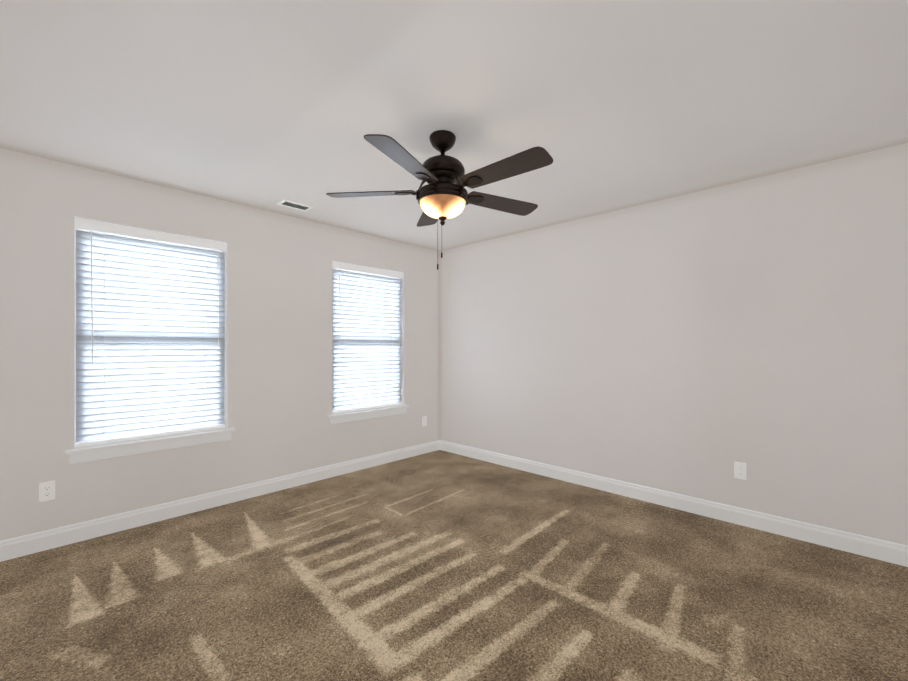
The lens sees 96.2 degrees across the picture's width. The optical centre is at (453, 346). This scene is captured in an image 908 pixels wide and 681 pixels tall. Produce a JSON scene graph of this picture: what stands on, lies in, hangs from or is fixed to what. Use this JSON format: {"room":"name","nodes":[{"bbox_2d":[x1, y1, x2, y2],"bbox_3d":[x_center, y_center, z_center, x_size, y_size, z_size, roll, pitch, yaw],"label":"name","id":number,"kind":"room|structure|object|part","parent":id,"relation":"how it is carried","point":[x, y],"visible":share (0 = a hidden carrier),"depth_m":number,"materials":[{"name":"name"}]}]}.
{"room":"empty bedroom","nodes":[
{"label":"empty bedroom","id":0,"kind":"room"},
{"bbox_2d":[0,148,439,540],"bbox_3d":[-1.550,0.045,3.727,0.200,2.440,3.762,0,0,44],"label":"wall","id":1,"kind":"structure","parent":0,"point":[278,342],"depth_m":3.20,"materials":[{"name":"paint"}]},
{"bbox_2d":[39,481,54,501],"bbox_3d":[-2.540,0.903,2.541,0.008,0.114,0.070,0,0,44],"label":"electrical outlet","id":2,"kind":"object","parent":1,"relation":"attached to","point":[46,491],"visible":1,"depth_m":2.54,"materials":[{"name":"white plastic"}]},
{"bbox_2d":[64,428,234,463],"bbox_3d":[-2.158,0.709,2.976,0.109,0.088,1.001,0,0,44],"label":"window sill","id":3,"kind":"structure","parent":1,"relation":"attached to","point":[99,452],"depth_m":2.89,"materials":[{"name":"white wood"}]},
{"bbox_2d":[74,217,226,446],"bbox_3d":[-2.198,-0.090,3.015,0.148,1.513,0.907,0,0,44],"label":"window unit","id":4,"kind":"structure","parent":1,"relation":"in","point":[149,321],"depth_m":2.94,"materials":[{"name":"white plastic"}]},
{"bbox_2d":[0,440,439,561],"bbox_3d":[-1.476,1.206,3.648,0.015,0.118,3.690,0,0,44],"label":"baseboard","id":5,"kind":"structure","parent":1,"relation":"attached to","point":[12,548],"depth_m":3.05,"materials":[{"name":"white wood"}]},
{"bbox_2d":[332,261,402,413],"bbox_3d":[-0.928,-0.089,4.343,0.148,1.513,0.900,0,0,44],"label":"window unit","id":6,"kind":"structure","parent":1,"relation":"in","point":[366,327],"depth_m":4.29,"materials":[{"name":"white plastic"}]},
{"bbox_2d":[328,405,408,423],"bbox_3d":[-0.888,0.709,4.304,0.109,0.088,0.994,0,0,44],"label":"window sill","id":7,"kind":"structure","parent":1,"relation":"attached to","point":[362,414],"depth_m":4.24,"materials":[{"name":"white"}]},
{"bbox_2d":[422,416,426,425],"bbox_3d":[-0.349,0.886,4.832,0.008,0.114,0.070,0,0,44],"label":"electrical outlet","id":8,"kind":"object","parent":1,"relation":"attached to","point":[424,420],"visible":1,"depth_m":4.83,"materials":[{"name":"white plastic"}]},
{"bbox_2d":[0,450,907,680],"bbox_3d":[-0.008,1.315,2.252,4.467,0.100,4.162,0,0,44],"label":"floor","id":9,"kind":"structure","parent":0,"point":[439,565],"depth_m":2.08,"materials":[{"name":"carpet"}]},
{"bbox_2d":[0,0,907,250],"bbox_3d":[-0.008,-1.225,2.253,4.467,0.100,4.162,0,0,44],"label":"ceiling","id":10,"kind":"structure","parent":0,"point":[606,105],"depth_m":1.90,"materials":[{"name":"paint"}]},
{"bbox_2d":[277,199,313,211],"bbox_3d":[-1.316,-1.170,3.378,0.141,0.010,0.250,0,0,44],"label":"ceiling vent","id":11,"kind":"object","parent":10,"relation":"in","point":[293,205],"visible":1,"depth_m":3.37,"materials":[{"name":"white metal"}]},
{"bbox_2d":[326,130,552,269],"bbox_3d":[-0.028,-0.818,2.250,1.231,0.715,1.276,0,0,44],"label":"ceiling fan","id":12,"kind":"object","parent":10,"relation":"hanging from","point":[443,195],"visible":1,"depth_m":2.17,"materials":[{"name":"brown metal"}]},
{"label":"blade","id":13,"kind":"part","parent":12,"relation":"part of","materials":[{"name":"wood"}]},
{"bbox_3d":[-0.227,-0.870,1.905,0.144,0.006,0.508,13,5,23],"label":"blade","id":14,"kind":"part","parent":12,"relation":"part of","materials":[{"name":"brown wood"}]},
{"bbox_3d":[-0.150,-0.870,2.673,0.144,0.006,0.508,-12,3,-12],"label":"blade","id":15,"kind":"part","parent":12,"relation":"part of","materials":[{"name":"brown wood"}]},
{"bbox_3d":[-0.064,-0.766,2.276,0.257,0.090,0.257,0,0,44],"label":"lamp shade","id":16,"kind":"part","parent":12,"relation":"part of","materials":[{"name":"white glass"}]},
{"label":"blade","id":17,"kind":"part","parent":12,"relation":"part of","materials":[{"name":"brown wood"}]},
{"label":"blade","id":18,"kind":"part","parent":12,"relation":"part of","materials":[{"name":"brown wood"}]},
{"bbox_2d":[440,143,907,545],"bbox_3d":[1.361,0.045,3.684,4.467,2.440,0.200,0,0,44],"label":"wall","id":19,"kind":"structure","parent":0,"point":[698,344],"depth_m":3.01,"materials":[{"name":"paint"}]},
{"bbox_2d":[440,440,907,566],"bbox_3d":[1.287,1.206,3.606,4.067,0.118,0.015,0,0,44],"label":"baseboard","id":20,"kind":"structure","parent":19,"relation":"attached to","point":[853,543],"depth_m":2.99,"materials":[{"name":"white wood"}]},
{"bbox_2d":[734,462,745,479],"bbox_3d":[2.036,0.882,2.894,0.070,0.114,0.008,0,0,44],"label":"electrical outlet","id":21,"kind":"object","parent":19,"relation":"attached to","point":[739,470],"visible":1,"depth_m":2.89,"materials":[{"name":"white plastic"}]}
]}

